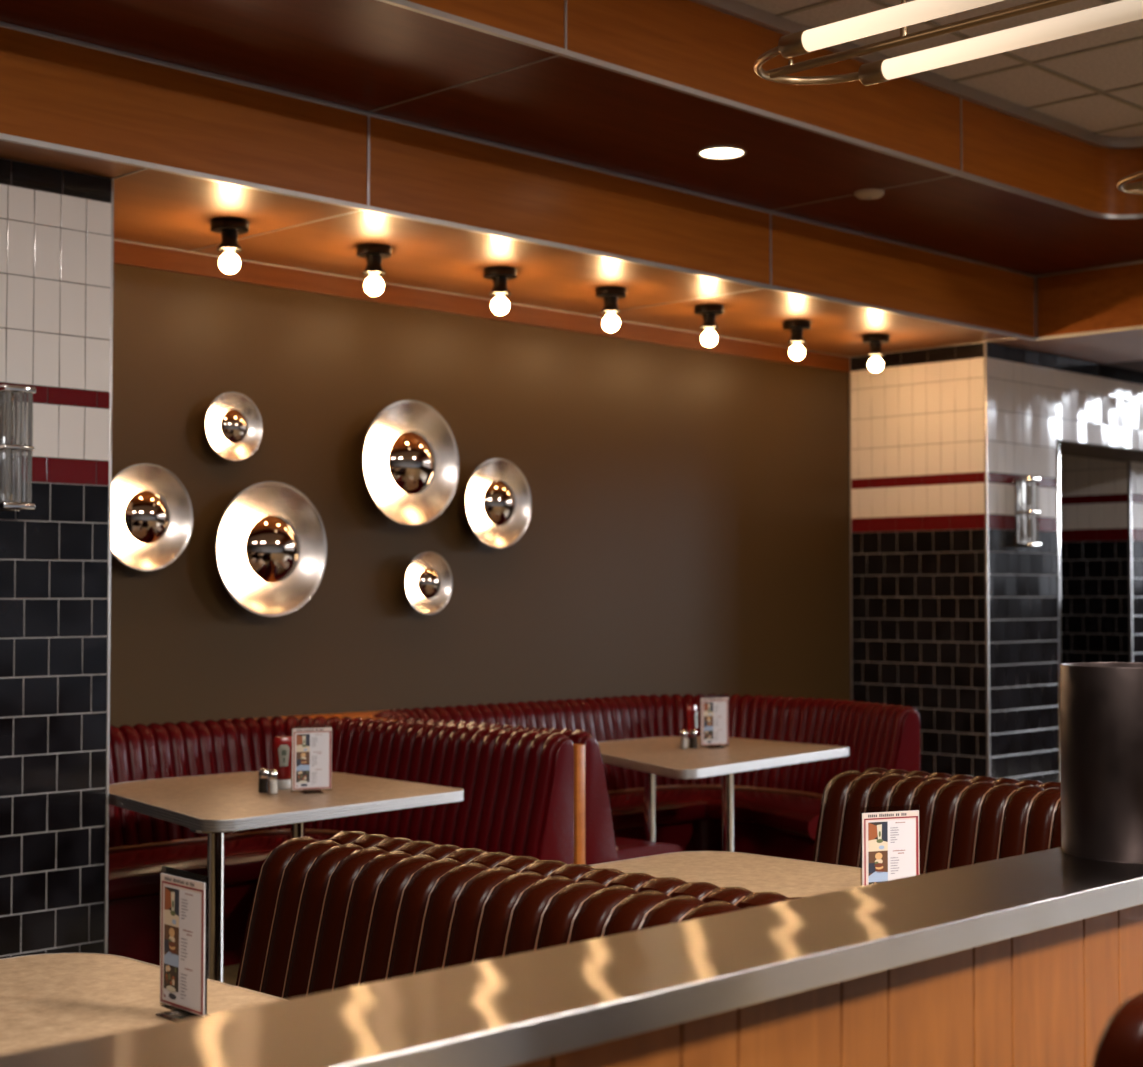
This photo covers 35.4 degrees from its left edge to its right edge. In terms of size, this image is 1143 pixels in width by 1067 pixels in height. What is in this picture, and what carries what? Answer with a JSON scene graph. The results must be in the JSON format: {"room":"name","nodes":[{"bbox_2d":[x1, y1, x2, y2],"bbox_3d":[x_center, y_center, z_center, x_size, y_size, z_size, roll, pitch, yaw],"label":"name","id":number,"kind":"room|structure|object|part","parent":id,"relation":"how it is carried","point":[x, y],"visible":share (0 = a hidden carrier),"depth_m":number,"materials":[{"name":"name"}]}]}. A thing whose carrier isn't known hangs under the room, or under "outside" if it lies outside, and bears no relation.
{"room":"diner","nodes":[
{"label":"diner","id":0,"kind":"room"},
{"bbox_2d":[0,158,110,958],"bbox_3d":[-2.259,0.205,6.275,0.987,2.900,0.869,-2,-3,45],"label":"wall pillar","id":1,"kind":"structure","parent":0,"point":[55,223],"depth_m":6.09,"materials":[{"name":"grey tile"}]},
{"bbox_2d":[0,384,35,510],"bbox_3d":[-1.851,-0.282,5.928,0.112,0.410,0.113,-2,-3,45],"label":"wall sconce","id":2,"kind":"object","parent":1,"relation":"attached to","point":[16,402],"visible":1,"depth_m":5.89,"materials":[{"name":"silver metal"}]},
{"bbox_3d":[-1.886,-0.281,5.962,0.014,0.410,0.110,-2,-3,45],"label":"plate","id":3,"kind":"part","parent":2,"relation":"part of","materials":[{"name":"silver metal"}]},
{"bbox_3d":[-1.847,-0.189,5.921,0.028,0.122,0.028,-2,-3,45],"label":"bulb","id":4,"kind":"part","parent":2,"relation":"part of","materials":[{"name":"white"}]},
{"bbox_3d":[-1.847,-0.378,5.927,0.028,0.122,0.028,-2,-3,45],"label":"bulb","id":5,"kind":"part","parent":2,"relation":"part of","materials":[{"name":"white"}]},
{"bbox_2d":[224,963,239,985],"bbox_3d":[2.087,1.684,4.910,14.200,0.150,20.200,-2,-3,45],"label":"floor","id":6,"kind":"structure","parent":0,"point":[230,971],"depth_m":6.83,"materials":[{"name":"brown tile"}]},
{"bbox_2d":[0,953,285,1055],"bbox_3d":[-0.736,1.161,2.733,1.446,0.748,0.818,-2,-3,45],"label":"table","id":7,"kind":"object","parent":6,"relation":"on","point":[48,999],"visible":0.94,"depth_m":3.09,"materials":[{"name":"beige laminate"}]},
{"bbox_2d":[156,866,209,1021],"bbox_3d":[-0.639,0.675,2.955,0.064,0.238,0.148,2,-3,-42],"label":"menu stand","id":8,"kind":"object","parent":7,"relation":"on","point":[184,894],"visible":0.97,"depth_m":2.95,"materials":[{"name":"white paper"}]},
{"bbox_2d":[109,771,463,982],"bbox_3d":[-1.111,1.284,6.332,1.224,0.748,1.215,-2,-3,45],"label":"table","id":9,"kind":"object","parent":6,"relation":"on","point":[215,805],"visible":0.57,"depth_m":6.02,"materials":[{"name":"beige laminate"}]},
{"bbox_3d":[-1.114,1.277,5.609,0.180,0.712,0.180,-2,-3,45],"label":"leg","id":10,"kind":"part","parent":9,"relation":"part of","materials":[{"name":"silver metal"}]},
{"bbox_2d":[258,768,267,792],"bbox_3d":[-1.081,0.867,6.300,0.036,0.085,0.036,-2,-3,45],"label":"pepper shaker","id":11,"kind":"object","parent":9,"relation":"on","point":[263,782],"visible":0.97,"depth_m":6.29,"materials":[{"name":"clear glass"}]},
{"bbox_2d":[267,769,277,793],"bbox_3d":[-1.042,0.865,6.252,0.036,0.085,0.036,-2,-3,45],"label":"salt shaker","id":12,"kind":"object","parent":9,"relation":"on","point":[272,785],"visible":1,"depth_m":6.24,"materials":[{"name":"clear glass"}]},
{"bbox_2d":[267,777,277,793],"bbox_3d":[-1.042,0.877,6.251,0.036,0.060,0.036,-2,-3,45],"label":"jar","id":13,"kind":"object","parent":12,"relation":"attached to","point":[272,785],"depth_m":6.24,"materials":[{"name":"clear glass"}]},
{"bbox_2d":[273,736,291,788],"bbox_3d":[-1.032,0.819,6.422,0.077,0.188,0.049,0,-2,-14],"label":"ketchup bottle","id":14,"kind":"object","parent":9,"relation":"on","point":[282,745],"visible":0.91,"depth_m":6.40,"materials":[{"name":"red plastic"}]},
{"bbox_3d":[-1.016,1.313,6.648,0.180,0.712,0.180,-2,-3,45],"label":"leg","id":15,"kind":"part","parent":9,"relation":"part of","materials":[{"name":"silver metal"}]},
{"bbox_2d":[292,724,331,793],"bbox_3d":[-0.911,0.790,6.290,0.148,0.238,0.064,1,-2,-24],"label":"menu stand","id":16,"kind":"object","parent":9,"relation":"on","point":[311,747],"visible":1,"depth_m":6.29,"materials":[{"name":"white paper"}]},
{"bbox_2d":[107,716,573,965],"bbox_3d":[-1.110,1.216,6.833,1.633,0.917,1.556,-2,-3,45],"label":"bench","id":17,"kind":"object","parent":6,"relation":"on","point":[518,786],"visible":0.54,"depth_m":7.08,"materials":[{"name":"red leather"}]},
{"bbox_3d":[-1.117,1.508,6.770,1.525,0.330,1.470,-2,-3,45],"label":"seat","id":18,"kind":"part","parent":17,"relation":"part of","materials":[{"name":"red leather"}]},
{"bbox_3d":[-1.117,1.303,6.763,1.505,0.140,1.450,-2,-3,45],"label":"seat","id":19,"kind":"part","parent":17,"relation":"part of","materials":[{"name":"red leather"}]},
{"bbox_3d":[-1.117,1.017,6.848,1.611,0.517,1.556,-2,-3,45],"label":"backrest","id":20,"kind":"part","parent":17,"relation":"part of","materials":[{"name":"red leather"}]},
{"bbox_3d":[-0.063,1.024,6.754,0.022,0.497,0.195,-2,-3,45],"label":"panel","id":21,"kind":"part","parent":17,"relation":"part of","materials":[{"name":"red leather"}]},
{"bbox_2d":[235,836,757,998],"bbox_3d":[-0.263,1.088,3.162,1.493,0.922,0.626,-2,-3,45],"label":"bench","id":22,"kind":"object","parent":6,"relation":"on","point":[325,915],"visible":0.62,"depth_m":3.47,"materials":[{"name":"brown leather"}]},
{"bbox_3d":[-0.652,0.919,3.827,0.014,0.505,0.235,-2,-3,45],"label":"panel","id":23,"kind":"part","parent":22,"relation":"part of","materials":[{"name":"brown leather"}]},
{"bbox_2d":[329,831,803,908],"bbox_3d":[0.190,1.104,3.622,1.493,0.922,0.626,-2,-3,45],"label":"bench","id":24,"kind":"object","parent":6,"relation":"on","point":[706,892],"visible":0.21,"depth_m":3.43,"materials":[{"name":"brown leather"}]},
{"bbox_2d":[0,847,1142,1066],"bbox_3d":[0.331,1.030,2.448,0.270,0.990,6.400,-2,-3,45],"label":"countertop","id":25,"kind":"structure","parent":6,"relation":"on","point":[1024,960],"depth_m":2.28,"materials":[{"name":"silver metal"}]},
{"bbox_2d":[1060,662,1142,863],"bbox_3d":[0.980,0.394,3.130,0.244,0.328,0.244,-2,-3,45],"label":"cylinder","id":26,"kind":"object","parent":25,"relation":"on","point":[1101,703],"visible":1,"depth_m":3.04,"materials":[{"name":"grey metal"}]},
{"bbox_2d":[573,744,584,863],"bbox_3d":[-0.547,1.261,7.410,1.640,0.868,0.047,-2,-3,45],"label":"divider panel","id":27,"kind":"object","parent":6,"relation":"on","point":[579,749],"visible":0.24,"depth_m":6.84,"materials":[{"name":"laminate"}]},
{"bbox_2d":[373,694,919,864],"bbox_3d":[0.356,1.268,8.325,1.682,0.917,2.547,-2,-3,45],"label":"bench","id":28,"kind":"object","parent":6,"relation":"on","point":[777,809],"visible":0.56,"depth_m":8.83,"materials":[{"name":"red leather"}]},
{"bbox_3d":[0.109,1.031,6.957,0.022,0.497,0.195,-2,-3,45],"label":"panel","id":29,"kind":"part","parent":28,"relation":"part of","materials":[{"name":"red leather"}]},
{"bbox_3d":[0.360,1.068,8.331,1.631,0.517,2.517,-2,-3,45],"label":"backrest","id":30,"kind":"part","parent":28,"relation":"part of","materials":[{"name":"red leather"}]},
{"bbox_3d":[0.380,1.560,8.294,1.515,0.330,2.345,-2,-3,45],"label":"seat","id":31,"kind":"part","parent":28,"relation":"part of","materials":[{"name":"red leather"}]},
{"bbox_3d":[0.385,1.355,8.297,1.488,0.140,2.305,-2,-3,45],"label":"seat","id":32,"kind":"part","parent":28,"relation":"part of","materials":[{"name":"red leather"}]},
{"bbox_3d":[1.553,1.081,8.416,0.195,0.497,0.022,1,-2,-24],"label":"panel","id":33,"kind":"part","parent":28,"relation":"part of","materials":[{"name":"red leather"}]},
{"bbox_2d":[598,736,848,851],"bbox_3d":[0.520,1.341,7.997,1.199,0.748,1.386,-2,-3,45],"label":"table","id":34,"kind":"object","parent":6,"relation":"on","point":[653,756],"visible":0.62,"depth_m":7.80,"materials":[{"name":"beige laminate"}]},
{"bbox_3d":[0.347,1.357,7.944,0.180,0.712,0.180,-2,-3,45],"label":"leg","id":35,"kind":"part","parent":34,"relation":"part of","materials":[{"name":"silver metal"}]},
{"bbox_2d":[680,730,687,748],"bbox_3d":[0.509,0.928,8.101,0.036,0.085,0.036,-2,-3,45],"label":"salt shaker","id":36,"kind":"object","parent":34,"relation":"on","point":[683,741],"visible":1,"depth_m":8.09,"materials":[{"name":"silver metal"}]},
{"bbox_2d":[686,705,697,745],"bbox_3d":[0.554,0.881,8.237,0.049,0.188,0.077,-1,-2,24],"label":"ketchup bottle","id":37,"kind":"object","parent":34,"relation":"on","point":[691,710],"visible":0.68,"depth_m":8.21,"materials":[{"name":"red plastic"}]},
{"bbox_2d":[690,729,696,747],"bbox_3d":[0.552,0.929,8.117,0.036,0.085,0.036,-2,-3,45],"label":"pepper shaker","id":38,"kind":"object","parent":34,"relation":"on","point":[693,740],"visible":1,"depth_m":8.10,"materials":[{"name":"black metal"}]},
{"bbox_2d":[701,697,728,747],"bbox_3d":[0.649,0.853,8.142,0.148,0.238,0.064,1,-2,-24],"label":"menu stand","id":39,"kind":"object","parent":34,"relation":"on","point":[714,711],"visible":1,"depth_m":8.14,"materials":[{"name":"white paper"}]},
{"bbox_3d":[0.681,1.352,7.798,0.180,0.712,0.180,-2,-3,45],"label":"leg","id":40,"kind":"part","parent":34,"relation":"part of","materials":[{"name":"silver metal"}]},
{"bbox_2d":[590,851,861,897],"bbox_3d":[0.604,1.208,4.109,1.471,0.748,0.801,-2,-3,45],"label":"table","id":41,"kind":"object","parent":6,"relation":"on","point":[787,877],"visible":0.27,"depth_m":4.50,"materials":[{"name":"beige laminate"}]},
{"bbox_2d":[860,804,919,885],"bbox_3d":[0.686,0.706,3.860,0.148,0.238,0.064,1,-2,-22],"label":"menu stand","id":42,"kind":"object","parent":41,"relation":"on","point":[890,840],"visible":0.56,"depth_m":3.86,"materials":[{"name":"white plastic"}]},
{"bbox_2d":[812,770,1060,874],"bbox_3d":[1.148,1.138,4.607,1.513,0.922,0.626,-2,-3,45],"label":"bench","id":43,"kind":"object","parent":6,"relation":"on","point":[963,822],"visible":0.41,"depth_m":4.95,"materials":[{"name":"brown leather"}]},
{"bbox_3d":[0.752,0.969,5.278,0.014,0.505,0.235,-2,-3,45],"label":"panel","id":44,"kind":"part","parent":43,"relation":"part of","materials":[{"name":"brown leather"}]},
{"bbox_2d":[862,767,1060,789],"bbox_3d":[1.602,1.153,5.066,1.513,0.922,0.626,-2,-3,45],"label":"bench","id":45,"kind":"object","parent":6,"relation":"on","point":[883,771],"visible":0.13,"depth_m":5.16,"materials":[{"name":"brown leather"}]},
{"bbox_2d":[1092,992,1142,1066],"bbox_3d":[0.554,1.004,2.124,0.500,1.021,0.488,-2,-3,41],"label":"bar stool","id":46,"kind":"object","parent":6,"relation":"on","point":[1120,1044],"visible":1,"depth_m":1.84,"materials":[{"name":"brown leather"}]},
{"bbox_2d":[110,263,850,727],"bbox_3d":[-0.953,-0.172,8.394,0.150,3.800,8.200,-2,-3,45],"label":"wall","id":47,"kind":"structure","parent":0,"point":[687,531],"depth_m":8.84,"materials":[{"name":"brown paint"}]},
{"bbox_2d":[111,463,192,570],"bbox_3d":[-1.757,-0.067,7.360,0.152,0.439,0.439,-2,-3,45],"label":"wall sconce","id":48,"kind":"object","parent":47,"relation":"attached to","point":[152,513],"visible":0.95,"depth_m":7.35,"materials":[{"name":"silver metal"}]},
{"bbox_3d":[-1.720,-0.068,7.324,0.049,0.218,0.218,-2,-3,45],"label":"mirrored crown","id":49,"kind":"part","parent":48,"relation":"part of","materials":[{"name":"silver metal"}]},
{"bbox_2d":[205,392,262,460],"bbox_3d":[-1.463,-0.458,7.698,0.115,0.294,0.294,-2,-3,45],"label":"wall sconce","id":50,"kind":"object","parent":47,"relation":"attached to","point":[233,422],"visible":1,"depth_m":7.68,"materials":[{"name":"silver metal"}]},
{"bbox_3d":[-1.434,-0.459,7.670,0.034,0.145,0.145,-2,-3,45],"label":"mirrored crown","id":51,"kind":"part","parent":50,"relation":"part of","materials":[{"name":"silver metal"}]},
{"bbox_2d":[216,482,326,616],"bbox_3d":[-1.313,0.068,7.779,0.189,0.584,0.584,-2,-3,45],"label":"wall sconce","id":52,"kind":"object","parent":47,"relation":"attached to","point":[271,543],"visible":1,"depth_m":7.76,"materials":[{"name":"silver metal"}]},
{"bbox_3d":[-1.269,0.066,7.735,0.064,0.290,0.290,-2,-3,45],"label":"mirrored crown","id":53,"kind":"part","parent":52,"relation":"part of","materials":[{"name":"silver metal"}]},
{"bbox_2d":[227,709,402,721],"bbox_3d":[-0.947,0.823,7.856,0.556,0.037,1.020,-2,-3,45],"label":"trim","id":54,"kind":"structure","parent":47,"relation":"attached to","point":[365,714],"depth_m":7.97,"materials":[{"name":"laminate"}]},
{"bbox_2d":[363,400,458,525],"bbox_3d":[-0.762,-0.328,8.352,0.189,0.584,0.584,-2,-3,45],"label":"wall sconce","id":55,"kind":"object","parent":47,"relation":"attached to","point":[411,457],"visible":1,"depth_m":8.33,"materials":[{"name":"silver metal"}]},
{"bbox_3d":[-0.718,-0.329,8.308,0.064,0.290,0.290,-2,-3,45],"label":"mirrored crown","id":56,"kind":"part","parent":55,"relation":"part of","materials":[{"name":"silver metal"}]},
{"bbox_2d":[405,552,452,613],"bbox_3d":[-0.688,0.234,8.460,0.115,0.294,0.294,-2,-3,45],"label":"wall sconce","id":57,"kind":"object","parent":47,"relation":"attached to","point":[428,577],"visible":1,"depth_m":8.44,"materials":[{"name":"silver metal"}]},
{"bbox_3d":[-0.659,0.233,8.432,0.034,0.145,0.145,-2,-3,45],"label":"mirrored crown","id":58,"kind":"part","parent":57,"relation":"part of","materials":[{"name":"silver metal"}]},
{"bbox_2d":[114,239,849,371],"bbox_3d":[-0.291,-1.105,8.982,0.016,0.094,5.681,-2,-3,45],"label":"trim","id":59,"kind":"structure","parent":47,"relation":"attached to","point":[126,253],"depth_m":8.63,"materials":[{"name":"brown laminate"}]},
{"bbox_2d":[465,458,530,547],"bbox_3d":[-0.373,-0.148,8.767,0.152,0.439,0.439,-2,-3,45],"label":"wall sconce","id":60,"kind":"object","parent":47,"relation":"attached to","point":[498,496],"visible":1,"depth_m":8.75,"materials":[{"name":"silver metal"}]},
{"bbox_3d":[-0.336,-0.149,8.730,0.049,0.218,0.218,-2,-3,45],"label":"mirrored crown","id":61,"kind":"part","parent":60,"relation":"part of","materials":[{"name":"silver metal"}]},
{"bbox_2d":[113,55,1018,356],"bbox_3d":[-0.873,-1.410,6.808,2.250,0.371,9.623,-2,-3,45],"label":"trim","id":62,"kind":"structure","parent":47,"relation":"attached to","point":[556,55],"depth_m":7.23,"materials":[{"name":"brown wood"}]},
{"bbox_2d":[104,178,1132,953],"bbox_3d":[0.976,0.317,9.537,0.962,2.900,8.344,-2,-3,45],"label":"trim","id":63,"kind":"structure","parent":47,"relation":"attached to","point":[112,179],"depth_m":6.28,"materials":[{"name":"silver metal"}]},
{"bbox_2d":[0,0,1142,274],"bbox_3d":[0.806,-1.721,3.571,6.780,0.030,12.130,-2,-3,45],"label":"ceiling","id":64,"kind":"structure","parent":0,"point":[367,55],"depth_m":6.76,"materials":[{"name":"brown wood"}]},
{"bbox_2d":[697,147,746,159],"bbox_3d":[0.621,-1.571,7.402,0.204,0.007,0.204,-2,-3,45],"label":"recessed light","id":65,"kind":"object","parent":64,"relation":"in","point":[715,153],"visible":1,"depth_m":7.41,"materials":[{"name":"beige plastic"}]},
{"bbox_2d":[854,189,883,199],"bbox_3d":[1.351,-1.534,8.135,0.136,0.031,0.136,-2,-3,45],"label":"smoke detector","id":66,"kind":"object","parent":64,"relation":"attached to","point":[866,194],"visible":1,"depth_m":8.09,"materials":[{"name":"beige plastic"}]},
{"bbox_2d":[0,140,1142,363],"bbox_3d":[0.811,-1.323,4.445,8.000,0.030,13.400,-2,-3,45],"label":"ceiling","id":67,"kind":"structure","parent":0,"point":[152,207],"depth_m":8.02,"materials":[{"name":"laminate"}]},
{"bbox_2d":[210,217,248,273],"bbox_3d":[-1.336,-1.118,7.005,0.150,0.206,0.150,-2,-3,45],"label":"light","id":68,"kind":"object","parent":67,"relation":"hanging from","point":[229,228],"visible":1,"depth_m":6.97,"materials":[{"name":"black metal"}]},
{"bbox_2d":[216,230,242,252],"bbox_3d":[-1.336,-1.144,7.006,0.102,0.077,0.102,-2,-3,45],"label":"socket","id":69,"kind":"object","parent":68,"relation":"attached to","point":[229,242],"depth_m":6.98,"materials":[{"name":"black metal"}]},
{"bbox_3d":[-1.336,-1.066,7.004,0.081,0.102,0.081,-2,-3,45],"label":"bulb","id":70,"kind":"part","parent":68,"relation":"part of","materials":[{"name":"white glass"}]},
{"bbox_2d":[356,244,391,295],"bbox_3d":[-0.828,-1.100,7.520,0.150,0.206,0.150,-2,-3,45],"label":"light","id":71,"kind":"object","parent":67,"relation":"hanging from","point":[373,254],"visible":1,"depth_m":7.49,"materials":[{"name":"white"}]},
{"bbox_2d":[362,255,385,275],"bbox_3d":[-0.828,-1.126,7.521,0.102,0.077,0.102,-2,-3,45],"label":"socket","id":72,"kind":"object","parent":71,"relation":"attached to","point":[374,262],"depth_m":7.49,"materials":[{"name":"black metal"}]},
{"bbox_3d":[-0.828,-1.048,7.518,0.081,0.102,0.081,-2,-3,45],"label":"bulb","id":73,"kind":"part","parent":71,"relation":"part of","materials":[{"name":"white glass"}]},
{"bbox_2d":[483,266,516,314],"bbox_3d":[-0.320,-1.082,8.035,0.150,0.206,0.150,-2,-3,45],"label":"light","id":74,"kind":"object","parent":67,"relation":"hanging from","point":[500,275],"visible":1,"depth_m":8.00,"materials":[{"name":"white"}]},
{"bbox_2d":[489,277,510,295],"bbox_3d":[-0.320,-1.109,8.036,0.102,0.077,0.102,-2,-3,45],"label":"socket","id":75,"kind":"object","parent":74,"relation":"attached to","point":[500,288],"depth_m":8.01,"materials":[{"name":"black metal"}]},
{"bbox_3d":[-0.320,-1.030,8.033,0.081,0.102,0.081,-2,-3,45],"label":"bulb","id":76,"kind":"part","parent":74,"relation":"part of","materials":[{"name":"white glass"}]},
{"bbox_2d":[595,286,626,331],"bbox_3d":[0.188,-1.065,8.550,0.150,0.206,0.150,-2,-3,45],"label":"light","id":77,"kind":"object","parent":67,"relation":"hanging from","point":[610,294],"visible":1,"depth_m":8.52,"materials":[{"name":"white"}]},
{"bbox_2d":[600,296,621,313],"bbox_3d":[0.188,-1.091,8.551,0.102,0.077,0.102,-2,-3,45],"label":"socket","id":78,"kind":"object","parent":77,"relation":"attached to","point":[610,302],"depth_m":8.52,"materials":[{"name":"black metal"}]},
{"bbox_3d":[0.188,-1.013,8.548,0.081,0.102,0.081,-2,-3,45],"label":"bulb","id":79,"kind":"part","parent":77,"relation":"part of","materials":[{"name":"white glass"}]},
{"bbox_2d":[694,304,723,346],"bbox_3d":[0.697,-1.047,9.065,0.150,0.206,0.150,-2,-3,45],"label":"light","id":80,"kind":"object","parent":67,"relation":"hanging from","point":[709,312],"visible":1,"depth_m":9.03,"materials":[{"name":"white"}]},
{"bbox_2d":[699,313,718,329],"bbox_3d":[0.697,-1.073,9.066,0.102,0.077,0.102,-2,-3,45],"label":"socket","id":81,"kind":"object","parent":80,"relation":"attached to","point":[709,323],"depth_m":9.04,"materials":[{"name":"black metal"}]},
{"bbox_3d":[0.697,-0.995,9.063,0.081,0.102,0.081,-2,-3,45],"label":"bulb","id":82,"kind":"part","parent":80,"relation":"part of","materials":[{"name":"white glass"}]},
{"bbox_2d":[783,320,810,359],"bbox_3d":[1.204,-1.030,9.580,0.150,0.206,0.150,-2,-3,45],"label":"light","id":83,"kind":"object","parent":67,"relation":"hanging from","point":[796,327],"visible":1,"depth_m":9.55,"materials":[{"name":"white"}]},
{"bbox_3d":[1.204,-0.978,9.578,0.081,0.102,0.081,-2,-3,45],"label":"bulb","id":84,"kind":"part","parent":83,"relation":"part of","materials":[{"name":"white glass"}]},
{"bbox_2d":[788,328,806,343],"bbox_3d":[1.204,-1.056,9.581,0.102,0.077,0.102,-2,-3,45],"label":"socket","id":85,"kind":"object","parent":83,"relation":"attached to","point":[796,333],"depth_m":9.55,"materials":[{"name":"black metal"}]},
{"bbox_2d":[862,334,888,371],"bbox_3d":[1.712,-1.012,10.094,0.150,0.206,0.150,-2,-3,45],"label":"light","id":86,"kind":"object","parent":67,"relation":"hanging from","point":[875,364],"visible":1,"depth_m":10.06,"materials":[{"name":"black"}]},
{"bbox_3d":[1.712,-0.960,10.093,0.081,0.102,0.081,-2,-3,45],"label":"bulb","id":87,"kind":"part","parent":86,"relation":"part of","materials":[{"name":"white glass"}]},
{"bbox_2d":[867,342,884,356],"bbox_3d":[1.712,-1.038,10.095,0.102,0.077,0.102,-2,-3,45],"label":"socket","id":88,"kind":"object","parent":86,"relation":"attached to","point":[875,347],"depth_m":10.07,"materials":[{"name":"black metal"}]},
{"bbox_2d":[0,27,1142,336],"bbox_3d":[0.651,-1.701,4.616,8.510,0.794,13.400,-2,-3,45],"label":"beam","id":89,"kind":"structure","parent":0,"point":[52,91],"depth_m":7.18,"materials":[{"name":"laminate"}]},
{"bbox_2d":[0,133,1142,340],"bbox_3d":[0.804,-1.340,3.562,6.790,0.018,12.134,-2,-3,45],"label":"trim","id":90,"kind":"structure","parent":89,"relation":"attached to","point":[4,137],"depth_m":7.17,"materials":[{"name":"silver metal"}]},
{"bbox_2d":[0,21,1142,277],"bbox_3d":[0.806,-1.698,3.570,6.780,0.016,12.130,-2,-3,45],"label":"trim","id":91,"kind":"structure","parent":89,"relation":"attached to","point":[2,24],"depth_m":7.18,"materials":[{"name":"silver metal"}]},
{"bbox_2d":[367,116,1037,337],"bbox_3d":[1.040,-1.471,5.007,5.085,0.347,9.745,-2,-3,45],"label":"trim","id":92,"kind":"structure","parent":89,"relation":"attached to","point":[368,117],"depth_m":8.51,"materials":[{"name":"brown wood"}]},
{"bbox_2d":[407,0,1142,214],"bbox_3d":[0.811,-1.945,2.842,5.740,0.427,11.090,-2,-3,45],"label":"beam","id":93,"kind":"structure","parent":0,"point":[688,43],"depth_m":7.05,"materials":[{"name":"laminate"}]},
{"bbox_2d":[378,0,1142,218],"bbox_3d":[0.811,-1.733,2.833,5.738,0.019,11.088,-2,-3,45],"label":"trim","id":94,"kind":"structure","parent":93,"relation":"attached to","point":[405,4],"depth_m":6.63,"materials":[{"name":"brown wood"}]},
{"bbox_2d":[564,0,962,170],"bbox_3d":[-0.873,-1.825,5.196,0.013,0.326,7.310,-2,-3,45],"label":"trim","id":95,"kind":"structure","parent":93,"relation":"attached to","point":[565,1],"depth_m":6.05,"materials":[{"name":"brown wood"}]},
{"bbox_2d":[690,0,1142,148],"bbox_3d":[0.812,-2.088,2.835,5.722,0.048,11.072,-2,-3,45],"label":"trim","id":96,"kind":"structure","parent":93,"relation":"attached to","point":[735,8],"depth_m":7.72,"materials":[{"name":"silver metal"}]},
{"bbox_2d":[737,0,1142,137],"bbox_3d":[2.083,-2.081,5.035,14.000,0.145,20.012,-2,-3,45],"label":"ceiling","id":97,"kind":"structure","parent":0,"point":[1092,81],"depth_m":7.41,"materials":[{"name":"tile"}]},
{"bbox_2d":[754,0,1142,85],"bbox_3d":[1.153,-1.642,4.191,1.780,0.855,0.402,-2,-3,45],"label":"linear pendant","id":98,"kind":"object","parent":97,"relation":"hanging from","point":[903,15],"visible":1,"depth_m":4.43,"materials":[{"name":"gold metal"}]},
{"bbox_3d":[0.833,-1.647,4.507,0.108,0.822,0.110,-2,-3,45],"label":"stem","id":99,"kind":"part","parent":98,"relation":"part of","materials":[{"name":"gold metal"}]},
{"bbox_2d":[1117,171,1142,194],"bbox_3d":[2.515,-1.596,5.520,1.780,0.855,0.402,-2,-3,45],"label":"linear pendant","id":100,"kind":"object","parent":97,"relation":"hanging from","point":[1137,187],"visible":1,"depth_m":6.08,"materials":[{"name":"gold metal"}]},
{"bbox_2d":[851,342,1142,782],"bbox_3d":[4.007,0.033,12.910,1.366,3.700,5.998,-2,-3,45],"label":"wall pillar","id":101,"kind":"structure","parent":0,"point":[918,421],"depth_m":10.61,"materials":[{"name":"grey tile"}]},
{"bbox_2d":[1014,477,1040,547],"bbox_3d":[2.673,-0.125,10.513,0.112,0.410,0.113,-2,-3,45],"label":"wall sconce","id":102,"kind":"object","parent":101,"relation":"attached to","point":[1026,489],"visible":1,"depth_m":10.48,"materials":[{"name":"silver metal"}]},
{"bbox_3d":[2.638,-0.123,10.547,0.014,0.410,0.110,-2,-3,45],"label":"plate","id":103,"kind":"part","parent":102,"relation":"part of","materials":[{"name":"silver metal"}]},
{"bbox_2d":[1056,439,1061,781],"bbox_3d":[2.943,0.620,10.860,0.040,2.386,0.034,-2,-3,45],"label":"trim","id":104,"kind":"structure","parent":101,"relation":"attached to","point":[1057,440],"depth_m":10.86,"materials":[{"name":"silver metal"}]},
{"bbox_2d":[1060,440,1142,462],"bbox_3d":[4.584,-0.496,12.922,0.516,0.010,5.195,-2,-3,45],"label":"door frame","id":105,"kind":"structure","parent":101,"relation":"attached to","point":[1068,448],"depth_m":11.76,"materials":[{"name":"brown paint"}]},
{"bbox_2d":[1060,455,1142,662],"bbox_3d":[4.011,0.446,14.745,2.996,3.000,3.361,-2,-3,45],"label":"mirror","id":106,"kind":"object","parent":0,"point":[1094,493],"depth_m":12.67,"materials":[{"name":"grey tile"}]}
]}

